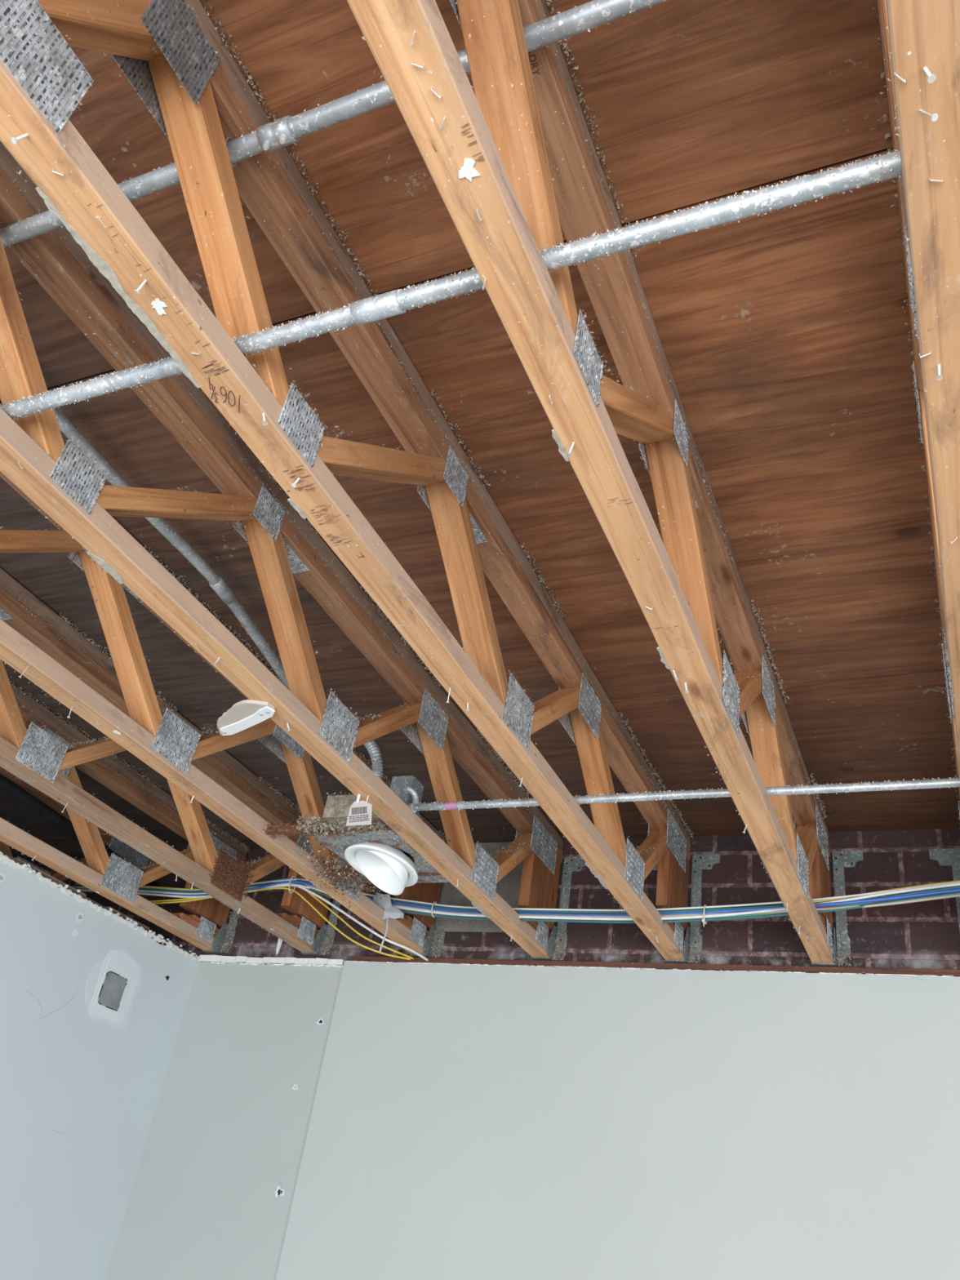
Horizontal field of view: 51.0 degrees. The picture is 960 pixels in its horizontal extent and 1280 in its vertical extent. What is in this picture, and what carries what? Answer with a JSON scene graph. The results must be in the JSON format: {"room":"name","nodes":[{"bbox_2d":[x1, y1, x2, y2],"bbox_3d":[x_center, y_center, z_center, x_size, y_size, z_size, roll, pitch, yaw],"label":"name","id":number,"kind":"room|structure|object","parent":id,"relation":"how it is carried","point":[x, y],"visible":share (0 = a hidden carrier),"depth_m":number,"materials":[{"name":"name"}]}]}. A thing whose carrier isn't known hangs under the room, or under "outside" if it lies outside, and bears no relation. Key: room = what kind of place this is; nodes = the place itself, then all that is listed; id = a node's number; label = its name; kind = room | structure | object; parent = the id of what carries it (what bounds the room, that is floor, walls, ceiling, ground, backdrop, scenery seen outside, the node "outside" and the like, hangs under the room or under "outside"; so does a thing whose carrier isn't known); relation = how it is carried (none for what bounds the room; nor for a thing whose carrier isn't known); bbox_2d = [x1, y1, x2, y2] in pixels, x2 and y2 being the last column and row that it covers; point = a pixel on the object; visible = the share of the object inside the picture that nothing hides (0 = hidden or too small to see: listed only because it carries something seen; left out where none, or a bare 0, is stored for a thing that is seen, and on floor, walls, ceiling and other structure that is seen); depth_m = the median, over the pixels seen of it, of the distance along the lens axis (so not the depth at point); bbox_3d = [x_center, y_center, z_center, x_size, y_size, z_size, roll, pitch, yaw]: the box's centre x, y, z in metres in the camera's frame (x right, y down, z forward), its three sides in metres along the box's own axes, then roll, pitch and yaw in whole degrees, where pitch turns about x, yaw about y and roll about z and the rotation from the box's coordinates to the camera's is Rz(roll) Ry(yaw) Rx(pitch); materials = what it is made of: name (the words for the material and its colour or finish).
{"room":"building under construction","nodes":[
{"label":"building under construction","id":0,"kind":"room"},
{"bbox_2d":[0,851,198,1279],"bbox_3d":[-3.494,0.669,0.988,0.020,3.577,9.000,-7,-36,24],"label":"wall","id":1,"kind":"structure","parent":0,"point":[64,1198],"depth_m":4.41,"materials":[{"name":"paint"}]},
{"bbox_2d":[0,873,4,882],"bbox_3d":[-2.006,0.997,4.212,0.001,0.037,0.039,-7,-36,24],"label":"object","id":2,"kind":"structure","parent":1,"relation":"attached to","point":[2,875],"depth_m":4.21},
{"bbox_2d":[26,983,77,1019],"bbox_3d":[-1.871,1.554,4.368,0.002,0.191,0.271,-7,-36,24],"label":"crack","id":3,"kind":"object","parent":1,"relation":"attached to","point":[77,984],"depth_m":4.35,"materials":[{"name":"grey paint"}]},
{"bbox_2d":[72,928,78,936],"bbox_3d":[-1.824,1.321,4.534,0.001,0.032,0.034,-7,-36,24],"label":"patch","id":4,"kind":"object","parent":1,"relation":"attached to","point":[75,933],"visible":1,"depth_m":4.53,"materials":[{"name":"white paint"}]},
{"bbox_2d":[75,911,84,922],"bbox_3d":[-1.816,1.260,4.567,0.001,0.046,0.045,-7,-36,24],"label":"patch","id":5,"kind":"object","parent":1,"relation":"attached to","point":[80,916],"depth_m":4.57,"materials":[{"name":"white paint"}]},
{"bbox_2d":[0,853,200,962],"bbox_3d":[-1.744,1.286,4.720,0.002,0.031,1.444,-7,-36,24],"label":"trim","id":6,"kind":"structure","parent":1,"relation":"attached to","point":[6,860],"depth_m":4.62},
{"bbox_2d":[22,863,201,959],"bbox_3d":[-1.705,1.323,4.784,0.032,0.044,1.294,-7,-36,24],"label":"rubble","id":7,"kind":"object","parent":1,"relation":"on","point":[37,873],"visible":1,"depth_m":4.84,"materials":[{"name":"white"}]},
{"bbox_2d":[84,947,143,1031],"bbox_3d":[-1.709,1.623,4.703,0.007,0.346,0.345,-7,-36,24],"label":"patch","id":8,"kind":"object","parent":1,"relation":"attached to","point":[113,984],"depth_m":4.70,"materials":[{"name":"white paint"}]},
{"bbox_2d":[0,568,330,952],"bbox_3d":[-2.160,-0.585,2.559,0.136,0.618,6.986,-7,-36,24],"label":"truss","id":9,"kind":"object","parent":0,"point":[33,755],"visible":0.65,"depth_m":3.94,"materials":[{"name":"brown wood"}]},
{"bbox_2d":[0,404,447,955],"bbox_3d":[-1.606,-0.652,2.312,0.141,0.617,6.986,-7,-36,24],"label":"truss","id":10,"kind":"object","parent":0,"point":[167,744],"visible":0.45,"depth_m":3.29,"materials":[{"name":"brown wood"}]},
{"bbox_2d":[149,886,413,959],"bbox_3d":[-1.023,1.317,4.835,1.474,0.249,0.187,1,-34,13],"label":"cable","id":11,"kind":"object","parent":10,"relation":"attached to","point":[313,895],"visible":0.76,"depth_m":4.72,"materials":[{"name":"yellow plastic"}]},
{"bbox_2d":[267,883,428,961],"bbox_3d":[-0.656,1.292,4.694,0.880,0.249,0.152,7,-33,4],"label":"cable","id":12,"kind":"object","parent":10,"relation":"hanging from","point":[302,888],"visible":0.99,"depth_m":4.62,"materials":[{"name":"white plastic"}]},
{"bbox_2d":[262,791,448,908],"bbox_3d":[-0.439,0.805,3.842,0.562,0.320,0.779,-7,-36,24],"label":"recessed light","id":13,"kind":"object","parent":10,"relation":"attached to","point":[375,851],"visible":0.89,"depth_m":3.67,"materials":[{"name":"white metal"}]},
{"bbox_2d":[364,739,383,781],"bbox_3d":[-0.562,0.436,3.769,0.425,0.427,0.216,14,-33,-6],"label":"conduit","id":14,"kind":"object","parent":13,"relation":"on","point":[372,748],"visible":0.23,"depth_m":3.78,"materials":[{"name":"silver metal"}]},
{"bbox_2d":[373,893,404,952],"bbox_3d":[-0.406,1.234,4.389,0.170,0.254,0.044,-7,-36,24],"label":"tape","id":15,"kind":"object","parent":10,"relation":"attached to","point":[391,912],"visible":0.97,"depth_m":4.40,"materials":[{"name":"white plastic"}]},
{"bbox_2d":[0,0,959,856],"bbox_3d":[0.376,-0.491,2.616,11.597,0.020,4.923,-7,-36,24],"label":"ceiling","id":16,"kind":"structure","parent":0,"point":[692,101],"depth_m":2.49,"materials":[{"name":"brown wood"}]},
{"bbox_2d":[13,828,959,1279],"bbox_3d":[1.070,2.634,3.338,11.600,4.175,0.280,-7,-36,24],"label":"wall","id":17,"kind":"structure","parent":0,"point":[467,1122],"depth_m":4.12,"materials":[{"name":"paint"}]},
{"bbox_2d":[0,766,155,881],"bbox_3d":[-3.275,-0.465,3.066,0.127,0.588,6.986,-7,-36,24],"label":"truss","id":18,"kind":"object","parent":17,"relation":"attached to","point":[136,858],"visible":0.09,"depth_m":5.15,"materials":[{"name":"brown wood"}]},
{"bbox_2d":[0,773,159,886],"bbox_3d":[-2.552,0.142,3.904,0.160,0.056,4.458,-5,-36,22],"label":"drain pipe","id":19,"kind":"object","parent":18,"relation":"attached to","point":[6,785],"visible":0.51,"depth_m":4.76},
{"bbox_2d":[201,893,245,953],"bbox_3d":[-1.371,1.411,5.350,0.346,0.490,0.084,-7,-36,24],"label":"hanger","id":20,"kind":"object","parent":17,"relation":"attached to","point":[224,937],"visible":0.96,"depth_m":5.25,"materials":[{"name":"metal"}]},
{"bbox_2d":[0,678,249,950],"bbox_3d":[-2.740,-0.522,2.822,0.136,0.605,6.986,-7,-36,24],"label":"truss","id":21,"kind":"object","parent":20,"relation":"on","point":[116,879],"visible":0.69,"depth_m":4.70,"materials":[{"name":"brown wood"}]},
{"bbox_2d":[199,955,344,965],"bbox_3d":[-1.059,1.616,5.068,0.874,0.037,0.030,-7,-36,24],"label":"trim","id":22,"kind":"structure","parent":17,"relation":"attached to","point":[204,958],"depth_m":5.05,"materials":[{"name":"white paint"}]},
{"bbox_2d":[212,961,343,967],"bbox_3d":[-1.019,1.626,5.039,0.832,0.013,0.003,-7,-36,24],"label":"trim","id":23,"kind":"structure","parent":17,"relation":"attached to","point":[241,963],"depth_m":5.00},
{"bbox_2d":[274,1180,284,1200],"bbox_3d":[-0.872,2.402,4.381,0.050,0.079,0.003,-7,-36,24],"label":"hole","id":24,"kind":"object","parent":17,"relation":"attached to","point":[280,1192],"depth_m":4.38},
{"bbox_2d":[275,937,282,955],"bbox_3d":[-1.022,1.538,5.121,0.035,0.135,0.004,-7,-36,24],"label":"drip","id":25,"kind":"object","parent":17,"relation":"attached to","point":[279,943],"visible":0.7,"depth_m":5.11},
{"bbox_2d":[292,1084,297,1089],"bbox_3d":[-0.850,2.057,4.627,0.033,0.026,0.001,-7,-36,24],"label":"wall hole","id":26,"kind":"structure","parent":17,"relation":"attached to","point":[295,1086],"depth_m":4.63,"materials":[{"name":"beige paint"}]},
{"bbox_2d":[316,1017,324,1024],"bbox_3d":[-0.755,1.808,4.762,0.042,0.032,0.001,-7,-36,24],"label":"hole","id":27,"kind":"object","parent":17,"relation":"attached to","point":[320,1022],"depth_m":4.76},
{"bbox_2d":[301,899,341,955],"bbox_3d":[-0.812,1.344,5.101,0.346,0.490,0.084,-7,-36,24],"label":"hanger","id":28,"kind":"object","parent":17,"relation":"attached to","point":[324,940],"visible":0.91,"depth_m":5.00,"materials":[{"name":"metal"}]},
{"bbox_2d":[408,882,446,958],"bbox_3d":[-0.257,1.279,4.853,0.346,0.492,0.084,-7,-36,24],"label":"hanger","id":29,"kind":"object","parent":17,"relation":"attached to","point":[434,940],"visible":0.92,"depth_m":4.75,"materials":[{"name":"metal"}]},
{"bbox_2d":[530,856,586,960],"bbox_3d":[0.303,1.212,4.604,0.346,0.491,0.084,-7,-36,24],"label":"hanger","id":30,"kind":"object","parent":17,"relation":"attached to","point":[571,864],"visible":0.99,"depth_m":4.57,"materials":[{"name":"metal"}]},
{"bbox_2d":[0,141,563,957],"bbox_3d":[-1.025,-0.721,2.053,0.128,0.617,6.986,-6,-36,23],"label":"truss","id":31,"kind":"object","parent":30,"relation":"on","point":[59,478],"visible":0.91,"depth_m":2.78,"materials":[{"name":"brown wood"}]},
{"bbox_2d":[217,699,275,736],"bbox_3d":[-0.694,0.225,2.894,0.092,0.019,0.291,33,-39,-31],"label":"scrap","id":32,"kind":"object","parent":31,"relation":"hanging from","point":[242,715],"visible":1,"depth_m":2.87,"materials":[{"name":"beige paint"}]},
{"bbox_2d":[346,794,372,826],"bbox_3d":[-0.379,0.549,3.223,0.082,0.111,0.009,6,-33,6],"label":"tag","id":33,"kind":"object","parent":31,"relation":"hanging from","point":[360,811],"visible":1,"depth_m":3.22,"materials":[{"name":"paper"}]},
{"bbox_2d":[349,806,368,822],"bbox_3d":[-0.387,0.558,3.216,0.064,0.050,0.001,-6,-34,2],"label":"print","id":34,"kind":"object","parent":33,"relation":"attached to","point":[357,809],"depth_m":3.22},
{"bbox_2d":[390,775,423,816],"bbox_3d":[-0.253,0.557,3.538,0.126,0.147,0.113,-7,-36,24],"label":"junction box","id":35,"kind":"object","parent":31,"relation":"attached to","point":[397,783],"visible":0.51,"depth_m":3.54,"materials":[{"name":"metal"}]},
{"bbox_2d":[403,786,418,804],"bbox_3d":[-0.237,0.540,3.482,0.065,0.071,0.024,-7,-36,24],"label":"conduit","id":36,"kind":"object","parent":35,"relation":"attached to","point":[411,791],"visible":1,"depth_m":3.48,"materials":[{"name":"silver metal"}]},
{"bbox_2d":[815,895,925,907],"bbox_3d":[0.285,1.087,4.215,5.400,0.172,0.018,-7,-36,24],"label":"cable","id":37,"kind":"object","parent":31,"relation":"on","point":[925,895],"visible":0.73,"depth_m":3.72,"materials":[{"name":"teal plastic"}]},
{"bbox_2d":[345,955,959,977],"bbox_3d":[2.930,1.126,3.294,7.860,0.022,0.036,-7,-36,24],"label":"trim","id":38,"kind":"structure","parent":17,"relation":"on","point":[940,972],"depth_m":4.21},
{"bbox_2d":[652,853,719,963],"bbox_3d":[0.854,1.146,4.357,0.346,0.492,0.084,-7,-36,24],"label":"hanger","id":39,"kind":"object","parent":17,"relation":"attached to","point":[693,938],"visible":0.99,"depth_m":4.37,"materials":[{"name":"metal"}]},
{"bbox_2d":[0,0,693,960],"bbox_3d":[-0.496,-0.784,1.818,0.134,0.618,6.986,-7,-36,24],"label":"truss","id":40,"kind":"object","parent":39,"relation":"on","point":[171,53],"visible":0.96,"depth_m":2.03,"materials":[{"name":"brown wood"}]},
{"bbox_2d":[0,0,668,248],"bbox_3d":[-0.080,-0.965,1.724,5.603,0.062,0.049,-7,-36,24],"label":"conduit","id":41,"kind":"object","parent":40,"relation":"attached to","point":[288,130],"visible":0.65,"depth_m":1.80,"materials":[{"name":"metal"}]},
{"bbox_2d":[53,407,288,689],"bbox_3d":[-0.989,-0.375,2.998,0.107,0.048,1.990,-4,-35,20],"label":"conduit","id":42,"kind":"object","parent":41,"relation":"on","point":[219,585],"visible":0.72,"depth_m":3.12,"materials":[{"name":"silver metal"}]},
{"bbox_2d":[225,137,236,165],"bbox_3d":[-0.470,-0.924,1.901,0.003,0.050,0.050,2,-34,12],"label":"wire","id":43,"kind":"object","parent":41,"relation":"attached to","point":[227,137],"visible":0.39,"depth_m":1.89,"materials":[{"name":"grey metal"}]},
{"bbox_2d":[0,149,902,419],"bbox_3d":[-0.060,-0.578,1.660,5.601,0.044,0.044,-7,-36,24],"label":"conduit","id":44,"kind":"object","parent":40,"relation":"on","point":[879,168],"visible":0.83,"depth_m":1.57,"materials":[{"name":"silver metal"}]},
{"bbox_2d":[75,880,893,915],"bbox_3d":[0.284,1.083,4.213,5.400,0.192,0.019,-7,-36,24],"label":"cable","id":45,"kind":"object","parent":40,"relation":"on","point":[274,880],"visible":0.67,"depth_m":4.84,"materials":[{"name":"plastic"}]},
{"bbox_2d":[73,881,959,923],"bbox_3d":[0.279,1.087,4.201,5.400,0.191,0.022,-7,-36,24],"label":"cable","id":46,"kind":"object","parent":40,"relation":"on","point":[261,884],"visible":0.72,"depth_m":4.03,"materials":[{"name":"blue plastic"}]},
{"bbox_2d":[431,901,436,917],"bbox_3d":[-0.199,1.177,4.390,0.006,0.069,0.053,-7,-36,24],"label":"cable tie","id":47,"kind":"object","parent":46,"relation":"attached to","point":[434,901],"visible":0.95,"depth_m":4.37,"materials":[{"name":"white plastic"}]},
{"bbox_2d":[73,884,959,917],"bbox_3d":[0.279,1.079,4.202,5.400,0.174,0.021,-7,-36,24],"label":"cable","id":48,"kind":"object","parent":40,"relation":"on","point":[957,895],"visible":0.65,"depth_m":3.91,"materials":[{"name":"teal plastic"}]},
{"bbox_2d":[75,880,959,902],"bbox_3d":[0.288,1.074,4.226,5.400,0.181,0.019,-7,-36,24],"label":"cable","id":49,"kind":"object","parent":40,"relation":"attached to","point":[823,900],"visible":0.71,"depth_m":3.75,"materials":[{"name":"plastic"}]},
{"bbox_2d":[76,882,959,920],"bbox_3d":[0.277,1.080,4.197,5.400,0.185,0.022,-7,-36,24],"label":"cable","id":50,"kind":"object","parent":40,"relation":"on","point":[957,883],"visible":0.7,"depth_m":4.01,"materials":[{"name":"white plastic"}]},
{"bbox_2d":[138,877,902,914],"bbox_3d":[0.287,1.069,4.224,5.400,0.177,0.022,-7,-36,24],"label":"cable","id":51,"kind":"object","parent":40,"relation":"attached to","point":[674,911],"visible":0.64,"depth_m":3.93,"materials":[{"name":"teal plastic"}]},
{"bbox_2d":[76,878,959,914],"bbox_3d":[0.286,1.067,4.221,5.400,0.172,0.024,-7,-36,24],"label":"cable","id":52,"kind":"object","parent":51,"relation":"on","point":[299,879],"visible":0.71,"depth_m":4.10,"materials":[{"name":"plastic"}]},
{"bbox_2d":[288,875,296,893],"bbox_3d":[-0.889,1.160,4.772,0.006,0.085,0.053,-7,-36,24],"label":"cable tie","id":53,"kind":"object","parent":52,"relation":"attached to","point":[292,891],"visible":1,"depth_m":4.76,"materials":[{"name":"white plastic"}]},
{"bbox_2d":[702,904,706,926],"bbox_3d":[0.872,1.071,3.892,0.010,0.097,0.061,-7,-36,24],"label":"cable tie","id":54,"kind":"object","parent":52,"relation":"attached to","point":[704,922],"visible":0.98,"depth_m":3.88,"materials":[{"name":"white plastic"}]},
{"bbox_2d":[137,887,938,920],"bbox_3d":[0.284,1.090,4.211,5.400,0.184,0.021,-7,-36,24],"label":"cable","id":55,"kind":"object","parent":40,"relation":"on","point":[246,887],"visible":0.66,"depth_m":3.84,"materials":[{"name":"teal plastic"}]},
{"bbox_2d":[143,880,959,915],"bbox_3d":[0.279,1.075,4.205,5.400,0.169,0.023,-7,-36,24],"label":"cable","id":56,"kind":"object","parent":40,"relation":"on","point":[957,890],"visible":0.68,"depth_m":3.91,"materials":[{"name":"blue plastic"}]},
{"bbox_2d":[154,887,410,959],"bbox_3d":[-1.033,1.327,4.821,1.464,0.247,0.186,1,-34,13],"label":"cable","id":57,"kind":"object","parent":56,"relation":"hanging from","point":[271,888],"visible":0.88,"depth_m":4.78,"materials":[{"name":"yellow plastic"}]},
{"bbox_2d":[71,878,959,911],"bbox_3d":[0.284,1.061,4.219,5.400,0.162,0.018,-7,-36,24],"label":"cable","id":58,"kind":"object","parent":56,"relation":"on","point":[876,892],"visible":0.74,"depth_m":4.06,"materials":[{"name":"blue plastic"}]},
{"bbox_2d":[413,776,959,810],"bbox_3d":[1.502,0.370,2.685,3.803,0.036,0.038,-7,-36,24],"label":"conduit","id":59,"kind":"object","parent":40,"relation":"on","point":[951,782],"visible":0.82,"depth_m":3.04,"materials":[{"name":"silver metal"}]},
{"bbox_2d":[445,801,458,809],"bbox_3d":[-0.093,0.560,3.396,0.040,0.027,0.027,-7,-36,24],"label":"tape","id":60,"kind":"object","parent":59,"relation":"on","point":[449,805],"visible":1,"depth_m":3.39,"materials":[{"name":"pink plastic"}]},
{"bbox_2d":[811,850,863,967],"bbox_3d":[1.394,1.082,4.117,0.346,0.492,0.084,-7,-36,24],"label":"hanger","id":61,"kind":"object","parent":17,"relation":"attached to","point":[842,860],"visible":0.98,"depth_m":4.10,"materials":[{"name":"metal"}]},
{"bbox_2d":[346,0,835,963],"bbox_3d":[0.037,-0.852,1.584,0.125,0.605,6.986,-7,-36,24],"label":"truss","id":62,"kind":"object","parent":61,"relation":"on","point":[514,161],"visible":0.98,"depth_m":1.90,"materials":[{"name":"brown wood"}]},
{"bbox_2d":[855,973,924,980],"bbox_3d":[1.570,1.300,3.877,0.260,0.018,0.003,-7,-36,24],"label":"wall scratch","id":63,"kind":"structure","parent":17,"relation":"attached to","point":[855,974],"depth_m":3.88},
{"bbox_2d":[928,848,959,931],"bbox_3d":[1.940,1.016,3.874,0.346,0.490,0.084,-7,-36,24],"label":"hanger","id":64,"kind":"object","parent":17,"relation":"attached to","point":[945,857],"visible":1,"depth_m":4.05,"materials":[{"name":"metal"}]},
{"bbox_2d":[872,0,959,828],"bbox_3d":[0.582,-0.913,1.337,0.135,0.617,6.986,-7,-36,24],"label":"truss","id":65,"kind":"object","parent":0,"point":[920,45],"visible":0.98,"depth_m":1.41,"materials":[{"name":"brown wood"}]},
{"bbox_3d":[-3.584,0.695,1.016,0.168,3.538,9.000,-7,-36,24],"label":"wall","id":66,"kind":"structure","parent":0,"visible":0},
{"bbox_2d":[13,857,86,896],"bbox_3d":[-1.974,1.070,4.519,0.145,0.008,0.440,-7,-36,24],"label":"trim","id":67,"kind":"structure","parent":66,"relation":"attached to","point":[16,859],"depth_m":4.48,"materials":[{"name":"brown wood"}]},
{"bbox_2d":[2,853,191,953],"bbox_3d":[-2.937,-0.248,2.712,0.135,0.044,6.970,-7,-36,24],"label":"trim","id":68,"kind":"structure","parent":66,"relation":"on","point":[10,857],"depth_m":4.67,"materials":[{"name":"white paint"}]},
{"bbox_2d":[106,906,150,929],"bbox_3d":[-1.765,1.360,4.910,0.145,0.010,0.300,-7,-36,24],"label":"trim","id":69,"kind":"structure","parent":66,"relation":"attached to","point":[113,909],"depth_m":4.87,"materials":[{"name":"brown wood"}]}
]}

